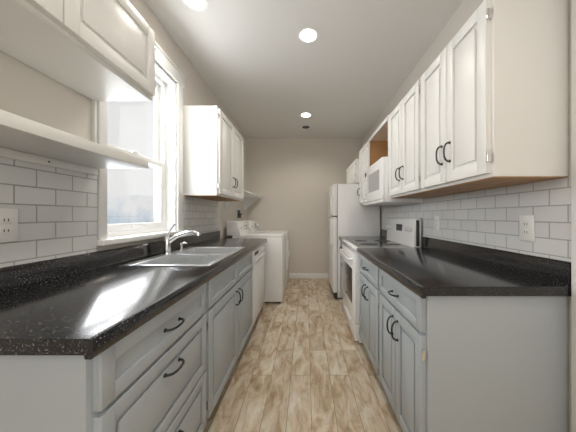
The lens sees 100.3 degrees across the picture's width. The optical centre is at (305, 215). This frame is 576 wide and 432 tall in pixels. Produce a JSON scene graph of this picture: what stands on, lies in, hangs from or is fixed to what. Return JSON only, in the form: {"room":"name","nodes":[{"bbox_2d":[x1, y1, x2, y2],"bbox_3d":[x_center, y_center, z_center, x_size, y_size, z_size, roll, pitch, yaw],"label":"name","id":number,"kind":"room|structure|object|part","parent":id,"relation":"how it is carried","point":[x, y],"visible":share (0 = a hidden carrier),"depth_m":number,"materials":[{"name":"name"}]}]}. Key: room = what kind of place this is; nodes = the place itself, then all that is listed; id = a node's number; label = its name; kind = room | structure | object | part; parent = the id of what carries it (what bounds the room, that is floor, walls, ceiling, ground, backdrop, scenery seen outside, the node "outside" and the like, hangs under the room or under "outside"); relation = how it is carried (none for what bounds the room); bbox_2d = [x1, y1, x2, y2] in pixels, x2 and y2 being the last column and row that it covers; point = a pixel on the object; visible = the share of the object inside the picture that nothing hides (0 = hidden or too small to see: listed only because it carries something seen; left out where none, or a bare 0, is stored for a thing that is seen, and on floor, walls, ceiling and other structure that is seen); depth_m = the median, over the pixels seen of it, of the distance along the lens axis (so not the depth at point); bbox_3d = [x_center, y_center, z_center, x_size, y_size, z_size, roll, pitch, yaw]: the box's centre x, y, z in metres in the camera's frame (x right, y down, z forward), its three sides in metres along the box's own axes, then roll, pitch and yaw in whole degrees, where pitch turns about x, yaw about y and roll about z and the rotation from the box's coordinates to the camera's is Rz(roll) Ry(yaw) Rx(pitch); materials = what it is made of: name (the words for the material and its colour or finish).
{"room":"kitchen and laundry room","nodes":[
{"label":"kitchen and laundry room","id":0,"kind":"room"},
{"bbox_2d":[0,0,246,250],"bbox_3d":[-1.250,-0.155,1.350,0.200,2.750,7.100,0,0,0],"label":"wall","id":1,"kind":"structure","parent":0,"point":[30,93],"depth_m":1.20,"materials":[{"name":"white paint"}]},
{"bbox_2d":[0,0,155,174],"bbox_3d":[-0.958,-0.610,0.800,0.379,0.780,1.000,0,0,0],"label":"upper cabinet","id":2,"kind":"object","parent":1,"relation":"attached to","point":[94,51],"visible":1,"depth_m":0.96,"materials":[{"name":"white wood"}]},
{"bbox_2d":[0,157,218,267],"bbox_3d":[-1.144,-0.013,1.670,0.012,0.413,2.940,0,0,0],"label":"tile backsplash","id":3,"kind":"structure","parent":1,"relation":"attached to","point":[57,211],"depth_m":1.08,"materials":[{"name":"white tile"}]},
{"bbox_2d":[0,208,17,242],"bbox_3d":[-1.133,0.035,0.905,0.008,0.128,0.080,0,0,0],"label":"electrical outlet","id":4,"kind":"object","parent":3,"relation":"attached to","point":[8,224],"visible":1,"depth_m":0.91,"materials":[{"name":"white plastic"}]},
{"bbox_2d":[97,41,186,245],"bbox_3d":[-1.202,-0.567,1.773,0.195,1.462,0.928,0,0,0],"label":"window","id":5,"kind":"structure","parent":1,"relation":"in","point":[167,162],"depth_m":2.04,"materials":[{"name":"glass"}]},
{"bbox_2d":[183,106,243,200],"bbox_3d":[-0.958,-0.610,2.685,0.379,0.840,0.890,0,0,0],"label":"upper cabinet","id":6,"kind":"object","parent":1,"relation":"attached to","point":[213,154],"visible":1,"depth_m":2.24,"materials":[{"name":"white wood"}]},
{"bbox_2d":[236,209,241,218],"bbox_3d":[-1.115,-0.033,4.035,0.065,0.165,0.210,0,0,0],"label":"washer outlet box","id":7,"kind":"object","parent":1,"relation":"attached to","point":[238,215],"visible":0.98,"depth_m":3.98,"materials":[{"name":"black plastic"}]},
{"bbox_2d":[225,190,261,209],"bbox_3d":[-0.999,-0.237,3.998,0.297,0.255,1.397,0,0,0],"label":"shelf","id":8,"kind":"object","parent":1,"relation":"attached to","point":[250,198],"visible":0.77,"depth_m":4.44,"materials":[{"name":"white wood"}]},
{"bbox_2d":[203,278,402,431],"bbox_3d":[-0.015,1.270,1.350,2.670,0.100,7.100,0,0,0],"label":"floor","id":9,"kind":"structure","parent":0,"point":[303,363],"depth_m":1.81,"materials":[{"name":"brown wood"}]},
{"bbox_2d":[0,276,215,431],"bbox_3d":[-0.836,0.778,0.982,0.621,0.884,0.764,0,0,0],"label":"base cabinet","id":10,"kind":"object","parent":9,"relation":"on","point":[169,369],"depth_m":0.73,"materials":[{"name":"grey wood"}]},
{"bbox_2d":[0,224,266,359],"bbox_3d":[-0.829,0.272,1.865,0.637,0.431,2.580,0,0,0],"label":"countertop","id":11,"kind":"structure","parent":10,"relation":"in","point":[90,306],"depth_m":0.94,"materials":[{"name":"stone"}]},
{"bbox_3d":[-0.937,0.172,1.820,0.290,0.231,0.064,0,0,0],"label":"faucet single lever","id":12,"kind":"part","parent":11,"relation":"part of","materials":[{"name":"silver metal"}]},
{"bbox_2d":[178,242,187,250],"bbox_3d":[-1.035,0.253,2.020,0.073,0.069,0.044,0,0,0],"label":"soap dispenser","id":13,"kind":"object","parent":11,"relation":"on","point":[180,244],"depth_m":2.01,"materials":[{"name":"silver metal"}]},
{"bbox_2d":[216,268,252,402],"bbox_3d":[-0.836,0.870,1.846,0.621,0.700,1.109,0,0,0],"label":"base cabinet","id":14,"kind":"object","parent":9,"relation":"on","point":[234,286],"depth_m":1.71,"materials":[{"name":"grey wood"}]},
{"bbox_2d":[227,220,285,302],"bbox_3d":[-0.713,0.645,3.670,0.775,1.150,0.680,0,0,0],"label":"washer","id":15,"kind":"object","parent":9,"relation":"on","point":[275,269],"visible":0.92,"depth_m":3.33,"materials":[{"name":"white metal"}]},
{"bbox_2d":[252,244,264,324],"bbox_3d":[-0.815,0.785,2.734,0.610,0.870,0.660,0,0,0],"label":"dishwasher","id":16,"kind":"object","parent":9,"relation":"on","point":[258,277],"visible":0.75,"depth_m":2.68,"materials":[{"name":"white plastic"}]},
{"bbox_2d":[244,220,289,285],"bbox_3d":[-0.695,0.645,4.355,0.810,1.150,0.678,0,0,0],"label":"dryer","id":17,"kind":"object","parent":9,"relation":"on","point":[253,224],"visible":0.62,"depth_m":4.25,"materials":[{"name":"white metal"}]},
{"bbox_2d":[340,241,345,294],"bbox_3d":[0.788,0.778,3.259,0.659,0.884,0.463,0,0,0],"label":"base cabinet","id":18,"kind":"object","parent":9,"relation":"on","point":[341,243],"visible":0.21,"depth_m":3.40,"materials":[{"name":"grey"}]},
{"bbox_2d":[339,229,386,242],"bbox_3d":[0.798,0.269,3.264,0.637,0.150,0.476,0,0,0],"label":"countertop","id":19,"kind":"structure","parent":18,"relation":"on","point":[383,234],"depth_m":3.28,"materials":[{"name":"laminate"}]},
{"bbox_2d":[329,184,379,298],"bbox_3d":[0.727,0.367,3.870,0.727,1.705,0.720,0,0,0],"label":"refrigerator","id":20,"kind":"object","parent":9,"relation":"on","point":[350,214],"visible":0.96,"depth_m":3.51,"materials":[{"name":"white metal"}]},
{"bbox_2d":[339,218,420,342],"bbox_3d":[0.746,0.620,2.643,0.688,1.200,0.763,0,0,0],"label":"range","id":21,"kind":"object","parent":9,"relation":"on","point":[403,232],"visible":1,"depth_m":2.46,"materials":[{"name":"white metal"}]},
{"bbox_2d":[359,254,567,431],"bbox_3d":[0.788,0.778,1.640,0.659,0.884,1.240,0,0,0],"label":"base cabinet","id":22,"kind":"object","parent":9,"relation":"on","point":[470,363],"visible":0.94,"depth_m":1.02,"materials":[{"name":"grey wood"}]},
{"bbox_2d":[357,237,570,298],"bbox_3d":[0.798,0.269,1.629,0.637,0.150,1.259,0,0,0],"label":"countertop","id":23,"kind":"structure","parent":22,"relation":"on","point":[434,267],"depth_m":1.22,"materials":[{"name":"stone"}]},
{"bbox_2d":[144,0,463,137],"bbox_3d":[-0.015,-1.590,1.350,2.670,0.120,7.100,0,0,0],"label":"ceiling","id":24,"kind":"structure","parent":0,"point":[262,69],"depth_m":2.27,"materials":[{"name":"white paint"}]},
{"bbox_2d":[181,0,207,11],"bbox_3d":[-0.790,-1.526,1.700,0.184,0.006,0.184,0,0,0],"label":"recessed light","id":25,"kind":"object","parent":24,"relation":"in","point":[198,5],"visible":1,"depth_m":1.73,"materials":[{"name":"white"}]},
{"bbox_2d":[300,112,311,117],"bbox_3d":[0.000,-1.526,3.630,0.184,0.006,0.184,0,0,0],"label":"recessed light","id":26,"kind":"object","parent":24,"relation":"in","point":[305,114],"visible":1,"depth_m":3.62,"materials":[{"name":"white"}]},
{"bbox_2d":[301,125,310,128],"bbox_3d":[0.000,-1.526,4.120,0.170,0.008,0.170,0,0,0],"label":"ceiling vent","id":27,"kind":"object","parent":24,"relation":"in","point":[305,127],"visible":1,"depth_m":4.13,"materials":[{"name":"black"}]},
{"bbox_2d":[297,27,318,42],"bbox_3d":[0.020,-1.526,2.030,0.184,0.006,0.184,0,0,0],"label":"recessed light","id":28,"kind":"object","parent":24,"relation":"in","point":[308,35],"visible":1,"depth_m":2.03,"materials":[{"name":"white"}]},
{"bbox_2d":[247,138,362,272],"bbox_3d":[-0.015,-0.155,4.800,2.270,2.750,0.200,0,0,0],"label":"wall","id":29,"kind":"structure","parent":0,"point":[291,181],"depth_m":4.70,"materials":[{"name":"white paint"}]},
{"bbox_2d":[289,273,328,277],"bbox_3d":[-0.015,1.170,4.690,2.266,0.100,0.017,0,0,0],"label":"baseboard","id":30,"kind":"structure","parent":29,"relation":"attached to","point":[308,275],"depth_m":4.67,"materials":[{"name":"white wood"}]},
{"bbox_2d":[363,0,570,431],"bbox_3d":[1.220,-0.155,1.350,0.200,2.750,7.100,0,0,0],"label":"wall","id":31,"kind":"structure","parent":0,"point":[463,13],"depth_m":1.83,"materials":[{"name":"white paint"}]},
{"bbox_2d":[346,159,358,183],"bbox_3d":[0.916,-0.667,3.888,0.401,0.345,0.745,0,0,0],"label":"upper cabinet","id":32,"kind":"object","parent":31,"relation":"attached to","point":[352,173],"visible":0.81,"depth_m":3.64,"materials":[{"name":"white wood"}]},
{"bbox_2d":[357,140,384,203],"bbox_3d":[0.946,-0.564,3.262,0.341,0.791,0.475,0,0,0],"label":"upper cabinet","id":33,"kind":"object","parent":31,"relation":"attached to","point":[372,151],"depth_m":3.01,"materials":[{"name":"white"}]},
{"bbox_2d":[363,157,423,205],"bbox_3d":[0.898,-0.347,2.643,0.438,0.430,0.757,0,0,0],"label":"microwave","id":34,"kind":"object","parent":31,"relation":"attached to","point":[376,183],"visible":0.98,"depth_m":2.40,"materials":[{"name":"white plastic"}]},
{"bbox_2d":[385,87,436,197],"bbox_3d":[0.946,-0.564,1.914,0.341,0.791,0.691,0,0,0],"label":"upper cabinet","id":35,"kind":"object","parent":31,"relation":"attached to","point":[398,124],"depth_m":1.97,"materials":[{"name":"white wood"}]},
{"bbox_2d":[382,177,570,261],"bbox_3d":[1.114,0.015,2.252,0.012,0.357,2.505,0,0,0],"label":"tile backsplash","id":36,"kind":"structure","parent":31,"relation":"attached to","point":[488,218],"depth_m":1.34,"materials":[{"name":"white tile"}]},
{"bbox_2d":[434,216,439,230],"bbox_3d":[1.103,0.060,2.020,0.008,0.128,0.080,0,0,0],"label":"electrical outlet","id":37,"kind":"object","parent":36,"relation":"attached to","point":[436,223],"visible":1,"depth_m":2.01,"materials":[{"name":"white plastic"}]},
{"bbox_2d":[519,215,534,241],"bbox_3d":[1.103,0.060,1.200,0.008,0.128,0.080,0,0,0],"label":"electrical outlet","id":38,"kind":"object","parent":36,"relation":"attached to","point":[526,227],"visible":1,"depth_m":1.19,"materials":[{"name":"white plastic"}]},
{"bbox_2d":[413,0,567,195],"bbox_3d":[0.946,-0.564,1.366,0.341,0.791,0.692,0,0,0],"label":"upper cabinet","id":39,"kind":"object","parent":31,"relation":"attached to","point":[482,104],"depth_m":1.02,"materials":[{"name":"white wood"}]},
{"bbox_2d":[571,0,575,431],"bbox_3d":[1.108,0.140,0.887,0.020,2.160,0.215,0,0,0],"label":"door frame","id":40,"kind":"structure","parent":31,"relation":"attached to","point":[573,215],"depth_m":0.98,"materials":[{"name":"white wood"}]},
{"label":"outside","id":41,"kind":"structure","parent":0,"visible":0},
{"bbox_2d":[107,96,153,223],"bbox_3d":[-4.325,-1.280,2.500,0.050,9.000,11.000,0,0,0],"label":"window pane","id":42,"kind":"structure","parent":41,"point":[144,197],"depth_m":5.92,"materials":[{"name":"clear glass"}]}
]}

